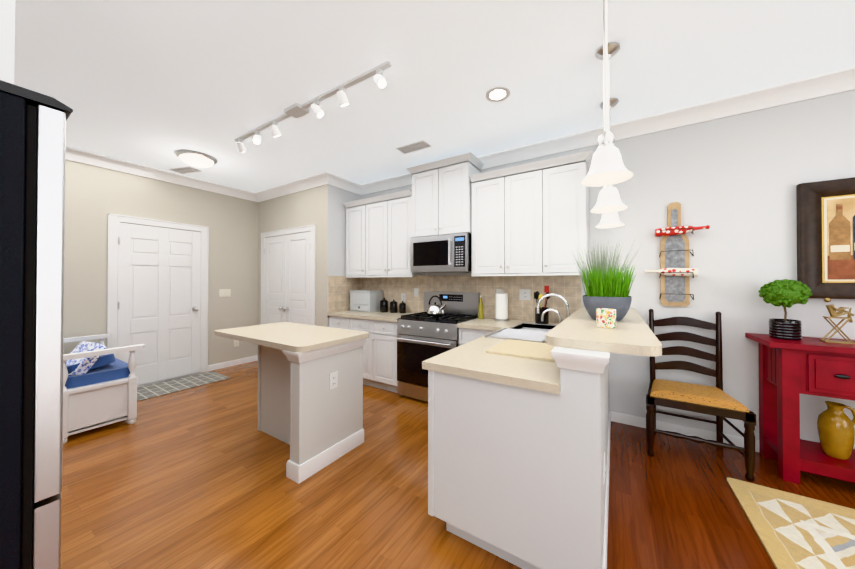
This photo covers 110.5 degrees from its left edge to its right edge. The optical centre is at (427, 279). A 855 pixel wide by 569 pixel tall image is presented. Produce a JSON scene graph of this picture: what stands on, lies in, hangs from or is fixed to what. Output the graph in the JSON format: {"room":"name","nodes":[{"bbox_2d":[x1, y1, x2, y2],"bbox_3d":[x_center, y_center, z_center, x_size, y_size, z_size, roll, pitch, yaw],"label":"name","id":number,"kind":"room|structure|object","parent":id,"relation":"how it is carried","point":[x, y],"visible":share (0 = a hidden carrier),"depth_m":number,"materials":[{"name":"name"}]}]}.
{"room":"kitchen","nodes":[
{"label":"kitchen","id":0,"kind":"room"},
{"bbox_2d":[0,0,14,83],"bbox_3d":[-2.620,-0.070,-0.048,0.150,2.830,3.120,0,-1,32],"label":"wall","id":1,"kind":"structure","parent":0,"point":[7,7],"depth_m":1.23,"materials":[{"name":"white paint"}]},
{"bbox_2d":[63,159,255,364],"bbox_3d":[-4.462,-0.047,2.739,0.120,2.830,5.870,0,-1,32],"label":"wall","id":2,"kind":"structure","parent":0,"point":[92,192],"depth_m":3.91,"materials":[{"name":"white paint"}]},
{"bbox_2d":[107,213,208,386],"bbox_3d":[-3.544,0.293,3.990,0.093,2.170,1.044,0,-1,32],"label":"entry door","id":3,"kind":"structure","parent":2,"relation":"in","point":[157,291],"depth_m":3.96,"materials":[{"name":"white wood"}]},
{"bbox_2d":[65,146,252,200],"bbox_3d":[-4.406,-1.403,2.626,0.107,0.120,5.780,0,-1,32],"label":"crown molding","id":4,"kind":"structure","parent":2,"relation":"attached to","point":[72,154],"depth_m":3.86,"materials":[{"name":"white wood"}]},
{"bbox_2d":[219,289,230,296],"bbox_3d":[-3.177,0.214,4.651,0.010,0.120,0.162,0,-1,32],"label":"switch plate","id":5,"kind":"object","parent":2,"relation":"attached to","point":[222,292],"depth_m":4.65,"materials":[{"name":"beige plastic"}]},
{"bbox_2d":[208,355,257,370],"bbox_3d":[-3.101,1.341,4.760,0.014,0.088,0.740,0,-1,32],"label":"baseboard","id":6,"kind":"structure","parent":2,"relation":"attached to","point":[253,358],"depth_m":4.73,"materials":[{"name":"white wood"}]},
{"bbox_2d":[234,340,238,346],"bbox_3d":[-3.087,1.025,4.789,0.008,0.120,0.075,0,-1,32],"label":"electrical outlet","id":7,"kind":"object","parent":2,"relation":"attached to","point":[236,343],"depth_m":4.79,"materials":[{"name":"beige plastic"}]},
{"bbox_2d":[256,184,335,354],"bbox_3d":[-2.108,-0.031,4.653,1.760,2.830,0.120,0,-1,32],"label":"wall","id":8,"kind":"structure","parent":0,"point":[317,205],"depth_m":4.29,"materials":[{"name":"white paint"}]},
{"bbox_2d":[261,224,315,324],"bbox_3d":[-2.229,0.298,4.599,1.404,2.170,0.093,0,-1,32],"label":"pantry door","id":9,"kind":"structure","parent":8,"relation":"in","point":[288,278],"depth_m":4.58,"materials":[{"name":"white wood"}]},
{"bbox_2d":[253,172,332,201],"bbox_3d":[-2.085,-1.388,4.515,1.777,0.120,0.107,0,-1,32],"label":"crown molding","id":10,"kind":"structure","parent":8,"relation":"attached to","point":[324,178],"depth_m":4.44,"materials":[{"name":"white wood"}]},
{"bbox_2d":[336,187,359,311],"bbox_3d":[-1.249,-0.033,4.478,0.120,2.830,0.480,0,-1,32],"label":"wall","id":11,"kind":"structure","parent":0,"point":[342,196],"depth_m":4.35,"materials":[{"name":"white paint"}]},
{"bbox_2d":[333,174,360,193],"bbox_3d":[-1.209,-1.389,4.340,0.107,0.120,0.510,0,-1,32],"label":"crown molding","id":12,"kind":"structure","parent":11,"relation":"attached to","point":[339,182],"depth_m":4.36,"materials":[{"name":"white wood"}]},
{"bbox_2d":[14,0,854,192],"bbox_3d":[-0.576,-1.520,0.590,9.160,0.080,6.820,0,-1,32],"label":"ceiling","id":13,"kind":"structure","parent":0,"point":[158,84],"depth_m":2.06,"materials":[{"name":"white paint"}]},
{"bbox_2d":[170,166,201,173],"bbox_3d":[-3.205,-1.445,3.938,0.363,0.013,0.166,0,0,14],"label":"ceiling vent","id":14,"kind":"object","parent":13,"relation":"in","point":[184,170],"depth_m":3.92,"materials":[{"name":"white metal"}]},
{"bbox_2d":[176,150,216,167],"bbox_3d":[-2.742,-1.397,3.527,0.390,0.116,0.390,0,-1,32],"label":"dome ceiling light","id":15,"kind":"object","parent":13,"relation":"attached to","point":[196,159],"visible":1,"depth_m":3.43,"materials":[{"name":"white glass"}]},
{"bbox_2d":[235,60,391,151],"bbox_3d":[-1.125,-1.388,2.549,2.060,0.150,0.120,0,-1,32],"label":"track light","id":16,"kind":"object","parent":13,"relation":"attached to","point":[296,110],"visible":1,"depth_m":2.39,"materials":[{"name":"white plastic"}]},
{"bbox_2d":[396,140,430,153],"bbox_3d":[-0.152,-1.451,3.267,0.360,0.013,0.160,0,-1,32],"label":"ceiling vent","id":17,"kind":"object","parent":13,"relation":"in","point":[415,146],"depth_m":3.25,"materials":[{"name":"white metal"}]},
{"bbox_2d":[486,86,509,101],"bbox_3d":[0.556,-1.462,2.347,0.190,0.006,0.190,0,-1,32],"label":"recessed light","id":18,"kind":"object","parent":13,"relation":"in","point":[498,94],"visible":1,"depth_m":2.34,"materials":[{"name":"white"}]},
{"bbox_2d":[581,0,632,188],"bbox_3d":[0.802,-0.961,1.336,0.195,1.023,0.195,0,0,-4],"label":"pendant light","id":19,"kind":"object","parent":13,"relation":"hanging from","point":[608,170],"depth_m":1.33,"materials":[{"name":"white glass"}]},
{"bbox_2d":[590,188,627,214],"bbox_3d":[1.154,-0.957,1.895,0.195,1.023,0.195,0,0,-7],"label":"pendant light","id":20,"kind":"object","parent":13,"relation":"hanging from","point":[609,202],"depth_m":1.86,"materials":[{"name":"white glass"}]},
{"bbox_2d":[596,213,623,227],"bbox_3d":[1.506,-0.952,2.453,0.195,1.023,0.195,0,0,-4],"label":"pendant light","id":21,"kind":"object","parent":13,"relation":"hanging from","point":[607,221],"depth_m":2.41,"materials":[{"name":"white glass"}]},
{"bbox_2d":[61,361,854,568],"bbox_3d":[-0.576,1.380,0.566,9.160,0.060,6.820,0,-1,32],"label":"floor","id":22,"kind":"structure","parent":0,"point":[193,478],"depth_m":1.85,"materials":[{"name":"brown wood"}]},
{"bbox_2d":[0,80,72,568],"bbox_3d":[-1.520,0.448,0.644,0.912,1.806,0.852,0,-1,32],"label":"fridge","id":23,"kind":"object","parent":22,"relation":"on","point":[32,176],"visible":1,"depth_m":0.71,"materials":[{"name":"black"}]},
{"bbox_2d":[63,333,144,443],"bbox_3d":[-3.385,0.978,2.953,1.195,0.783,0.555,0,-1,32],"label":"bench","id":24,"kind":"object","parent":22,"relation":"on","point":[99,384],"visible":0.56,"depth_m":2.66,"materials":[{"name":"white wood"}]},
{"bbox_2d":[137,371,229,400],"bbox_3d":[-3.243,1.373,3.891,0.580,0.008,0.940,0,-1,32],"label":"door mat","id":25,"kind":"object","parent":22,"relation":"on","point":[164,387],"visible":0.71,"depth_m":3.86,"materials":[{"name":"grey fabric"}]},
{"bbox_2d":[228,338,365,483],"bbox_3d":[-1.094,0.929,2.487,0.982,0.874,0.649,0,-1,32],"label":"kitchen island","id":26,"kind":"object","parent":22,"relation":"on","point":[310,395],"depth_m":2.25,"materials":[{"name":"grey wood"}]},
{"bbox_2d":[214,322,368,353],"bbox_3d":[-1.191,0.473,2.573,1.265,0.040,0.682,0,-1,32],"label":"island countertop","id":27,"kind":"structure","parent":26,"relation":"on","point":[303,338],"depth_m":2.40,"materials":[{"name":"beige stone"}]},
{"bbox_2d":[327,310,423,392],"bbox_3d":[-0.709,0.922,4.058,1.230,0.914,0.644,0,-1,32],"label":"base cabinet","id":28,"kind":"object","parent":22,"relation":"on","point":[380,358],"visible":0.6,"depth_m":3.68,"materials":[{"name":"white wood"}]},
{"bbox_2d":[349,290,382,311],"bbox_3d":[-0.911,0.312,4.394,0.420,0.310,0.287,0,-1,32],"label":"bread box","id":29,"kind":"object","parent":28,"relation":"on","point":[365,300],"visible":1,"depth_m":4.27,"materials":[{"name":"grey metal"}]},
{"bbox_2d":[380,298,386,311],"bbox_3d":[-0.618,0.365,4.218,0.118,0.201,0.117,0,-1,32],"label":"canister","id":30,"kind":"object","parent":28,"relation":"on","point":[383,303],"depth_m":4.17,"materials":[{"name":"black ceramic"}]},
{"bbox_2d":[387,299,396,312],"bbox_3d":[-0.472,0.372,4.150,0.106,0.185,0.105,0,-1,32],"label":"canister","id":31,"kind":"object","parent":28,"relation":"on","point":[393,306],"depth_m":4.11,"materials":[{"name":"black ceramic"}]},
{"bbox_2d":[397,301,405,312],"bbox_3d":[-0.343,0.381,4.092,0.092,0.166,0.091,0,-1,32],"label":"canister","id":32,"kind":"object","parent":28,"relation":"on","point":[402,306],"depth_m":4.06,"materials":[{"name":"black ceramic"}]},
{"bbox_2d":[397,291,479,401],"bbox_3d":[0.127,0.757,3.494,0.774,1.195,0.702,0,-1,32],"label":"range","id":33,"kind":"object","parent":22,"relation":"on","point":[421,336],"visible":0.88,"depth_m":3.35,"materials":[{"name":"silver metal"}]},
{"bbox_2d":[427,295,445,315],"bbox_3d":[0.112,0.308,3.499,0.244,0.234,0.200,0,-1,32],"label":"kettle","id":34,"kind":"object","parent":33,"relation":"on","point":[434,309],"visible":1,"depth_m":3.44,"materials":[{"name":"silver metal"}]},
{"bbox_2d":[459,329,489,344],"bbox_3d":[0.681,0.935,3.191,0.472,0.874,0.600,0,-1,32],"label":"base cabinet","id":35,"kind":"object","parent":22,"relation":"on","point":[465,335],"depth_m":3.00,"materials":[{"name":"white wood"}]},
{"bbox_2d":[458,318,513,332],"bbox_3d":[0.680,0.478,3.188,0.490,0.040,0.639,0,-1,32],"label":"countertop","id":36,"kind":"structure","parent":35,"relation":"on","point":[485,323],"depth_m":3.01,"materials":[{"name":"beige stone"}]},
{"bbox_2d":[478,295,483,318],"bbox_3d":[0.622,0.321,3.449,0.060,0.275,0.058,0,-1,32],"label":"oil bottle","id":37,"kind":"object","parent":36,"relation":"on","point":[480,311],"visible":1,"depth_m":3.43,"materials":[{"name":"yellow glass"}]},
{"bbox_2d":[494,288,509,320],"bbox_3d":[0.828,0.280,3.308,0.170,0.356,0.170,0,-1,32],"label":"paper towel","id":38,"kind":"object","parent":36,"relation":"on","point":[501,306],"visible":1,"depth_m":3.25,"materials":[{"name":"white paper"}]},
{"bbox_2d":[422,361,577,568],"bbox_3d":[0.416,0.923,1.640,0.665,0.874,0.526,0,-1,32],"label":"base cabinet","id":39,"kind":"object","parent":22,"relation":"on","point":[519,421],"depth_m":1.37,"materials":[{"name":"white wood"}]},
{"bbox_2d":[422,321,581,392],"bbox_3d":[0.804,0.471,2.282,0.686,0.040,2.039,0,-1,32],"label":"countertop","id":40,"kind":"structure","parent":39,"relation":"on","point":[520,362],"depth_m":1.56,"materials":[{"name":"beige stone"}]},
{"bbox_2d":[490,309,561,344],"bbox_3d":[0.788,0.347,2.377,0.494,0.209,0.505,0,-1,32],"label":"sink","id":41,"kind":"object","parent":40,"relation":"on","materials":[{"name":"silver metal"}]},
{"bbox_2d":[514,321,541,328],"bbox_3d":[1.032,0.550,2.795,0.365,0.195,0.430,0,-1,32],"label":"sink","id":42,"kind":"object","parent":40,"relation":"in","point":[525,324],"depth_m":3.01,"materials":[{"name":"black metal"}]},
{"bbox_2d":[534,286,549,323],"bbox_3d":[1.182,0.261,3.061,0.177,0.390,0.130,0,-1,32],"label":"utensil crock","id":43,"kind":"object","parent":40,"relation":"on","point":[537,294],"visible":0.81,"depth_m":3.02,"materials":[{"name":"black ceramic"}]},
{"bbox_2d":[534,293,569,324],"bbox_3d":[1.196,0.291,2.748,0.305,0.328,0.254,0,-1,32],"label":"faucet","id":44,"kind":"object","parent":40,"relation":"on","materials":[{"name":"silver metal"}]},
{"bbox_2d":[542,306,661,355],"bbox_3d":[1.232,0.288,2.066,0.440,0.040,1.951,0,-1,32],"label":"countertop","id":45,"kind":"structure","parent":39,"relation":"on","point":[631,335],"depth_m":1.36,"materials":[{"name":"beige stone"}]},
{"bbox_2d":[596,308,615,327],"bbox_3d":[0.980,0.213,1.628,0.096,0.100,0.096,0,-1,32],"label":"candle holder","id":46,"kind":"object","parent":45,"relation":"on","point":[605,317],"visible":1,"depth_m":1.59,"materials":[{"name":"multicoloured glass"}]},
{"bbox_2d":[579,264,635,320],"bbox_3d":[1.193,0.078,1.973,0.344,0.376,0.322,0,-1,32],"label":"pot","id":47,"kind":"object","parent":45,"relation":"on","point":[609,291],"visible":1,"depth_m":1.89,"materials":[{"name":"grey ceramic"}]},
{"bbox_2d":[572,239,637,285],"bbox_3d":[1.372,-0.031,2.320,0.495,0.599,0.512,0,-1,32],"label":"grass plant","id":48,"kind":"object","parent":47,"relation":"in","point":[603,264],"visible":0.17,"depth_m":2.29,"materials":[{"name":"green plant"}]},
{"bbox_2d":[590,353,593,428],"bbox_3d":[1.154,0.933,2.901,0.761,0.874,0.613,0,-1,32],"label":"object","id":49,"kind":"object","parent":22,"relation":"on","point":[591,354],"depth_m":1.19,"materials":[{"name":"white"}]},
{"bbox_2d":[646,309,755,481],"bbox_3d":[2.077,0.814,2.351,0.594,1.101,0.515,0,-1,32],"label":"chair","id":50,"kind":"object","parent":22,"relation":"on","point":[718,402],"visible":0.94,"depth_m":2.29,"materials":[{"name":"wood"}]},
{"bbox_2d":[727,477,854,568],"bbox_3d":[2.317,1.342,0.410,2.200,0.014,2.440,0,-1,32],"label":"dining rug","id":51,"kind":"object","parent":22,"relation":"on","point":[794,531],"visible":0.9,"depth_m":1.61,"materials":[{"name":"fabric"}]},
{"bbox_2d":[745,333,854,483],"bbox_3d":[2.978,0.893,1.862,1.265,0.935,0.436,0,-1,32],"label":"console table","id":52,"kind":"object","parent":22,"relation":"on","point":[790,371],"visible":1,"depth_m":1.99,"materials":[{"name":"red paint"}]},
{"bbox_2d":[758,279,812,339],"bbox_3d":[2.583,0.212,2.145,0.251,0.429,0.229,0,-1,32],"label":"topiary","id":53,"kind":"object","parent":52,"relation":"on","point":[784,293],"visible":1,"depth_m":2.09,"materials":[{"name":"green plant"}]},
{"bbox_2d":[817,401,854,459],"bbox_3d":[2.766,1.017,1.997,0.173,0.352,0.152,0,-1,32],"label":"jug vase","id":54,"kind":"object","parent":52,"relation":"on","point":[836,427],"visible":1,"depth_m":1.97,"materials":[{"name":"yellow ceramic"}]},
{"bbox_2d":[819,298,854,343],"bbox_3d":[2.772,0.276,1.999,0.144,0.301,0.080,0,-1,32],"label":"figurine","id":55,"kind":"object","parent":52,"relation":"on","point":[832,310],"visible":1,"depth_m":1.99,"materials":[{"name":"brown metal"}]},
{"bbox_2d":[360,90,854,448],"bbox_3d":[1.925,-0.046,2.867,7.210,2.830,0.120,0,-1,32],"label":"wall","id":56,"kind":"structure","parent":0,"point":[732,182],"depth_m":2.45,"materials":[{"name":"white paint"}]},
{"bbox_2d":[343,190,425,277],"bbox_3d":[-0.618,-0.587,4.203,1.210,1.074,0.321,0,-1,32],"label":"upper cabinet","id":57,"kind":"object","parent":56,"relation":"attached to","point":[378,229],"depth_m":4.04,"materials":[{"name":"white wood"}]},
{"bbox_2d":[401,293,405,301],"bbox_3d":[-0.343,0.260,4.207,0.075,0.120,0.009,0,-1,32],"label":"switch plate","id":58,"kind":"object","parent":56,"relation":"attached to","point":[403,295],"depth_m":4.20,"materials":[{"name":"beige plastic"}]},
{"bbox_2d":[414,288,417,296],"bbox_3d":[-0.157,0.179,4.089,0.070,0.120,0.010,0,-1,32],"label":"switch plate","id":59,"kind":"object","parent":56,"relation":"attached to","point":[415,289],"depth_m":4.09,"materials":[{"name":"beige plastic"}]},
{"bbox_2d":[411,154,482,237],"bbox_3d":[0.223,-0.952,3.652,0.776,0.864,0.361,0,-1,32],"label":"upper cabinet","id":60,"kind":"object","parent":56,"relation":"attached to","point":[441,190],"depth_m":3.47,"materials":[{"name":"white wood"}]},
{"bbox_2d":[410,233,471,272],"bbox_3d":[0.202,-0.300,3.613,0.764,0.426,0.440,0,-1,32],"label":"microwave","id":61,"kind":"object","parent":60,"relation":"attached to","point":[449,253],"visible":1,"depth_m":3.44,"materials":[{"name":"silver metal"}]},
{"bbox_2d":[328,275,580,322],"bbox_3d":[0.089,0.203,3.582,3.098,0.514,0.624,0,-1,32],"label":"tile backsplash","id":62,"kind":"structure","parent":56,"relation":"attached to","point":[567,288],"depth_m":3.60,"materials":[{"name":"beige tile"}]},
{"bbox_2d":[519,289,530,299],"bbox_3d":[1.087,0.173,3.306,0.120,0.120,0.009,0,-1,32],"label":"switch plate","id":63,"kind":"object","parent":62,"relation":"attached to","point":[524,294],"depth_m":3.30,"materials":[{"name":"beige plastic"}]},
{"bbox_2d":[471,151,590,273],"bbox_3d":[1.055,-0.606,3.149,1.138,1.094,0.321,0,-1,32],"label":"upper cabinet","id":64,"kind":"object","parent":56,"relation":"attached to","point":[530,219],"depth_m":2.96,"materials":[{"name":"white wood"}]},
{"bbox_2d":[358,66,854,194],"bbox_3d":[1.865,-1.402,2.781,6.970,0.120,0.107,0,-1,32],"label":"crown molding","id":65,"kind":"structure","parent":56,"relation":"attached to","point":[828,83],"depth_m":2.56,"materials":[{"name":"white wood"}]},
{"bbox_2d":[645,202,709,306],"bbox_3d":[2.156,-0.221,2.578,0.432,0.915,0.118,0,-1,32],"label":"wine rack","id":66,"kind":"object","parent":56,"relation":"attached to","point":[675,271],"visible":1,"depth_m":2.60,"materials":[{"name":"brown wood"}]},
{"bbox_2d":[611,411,758,451],"bbox_3d":[3.307,1.317,1.905,3.620,0.088,0.014,0,-1,32],"label":"baseboard","id":67,"kind":"structure","parent":56,"relation":"attached to","point":[661,425],"depth_m":2.60,"materials":[{"name":"white wood"}]},
{"bbox_2d":[796,177,854,298],"bbox_3d":[3.211,-0.288,1.950,1.015,0.850,0.058,0,-1,32],"label":"picture frame","id":68,"kind":"object","parent":56,"relation":"attached to","point":[825,239],"visible":0.9,"depth_m":2.15,"materials":[{"name":"brown wood"}]}
]}

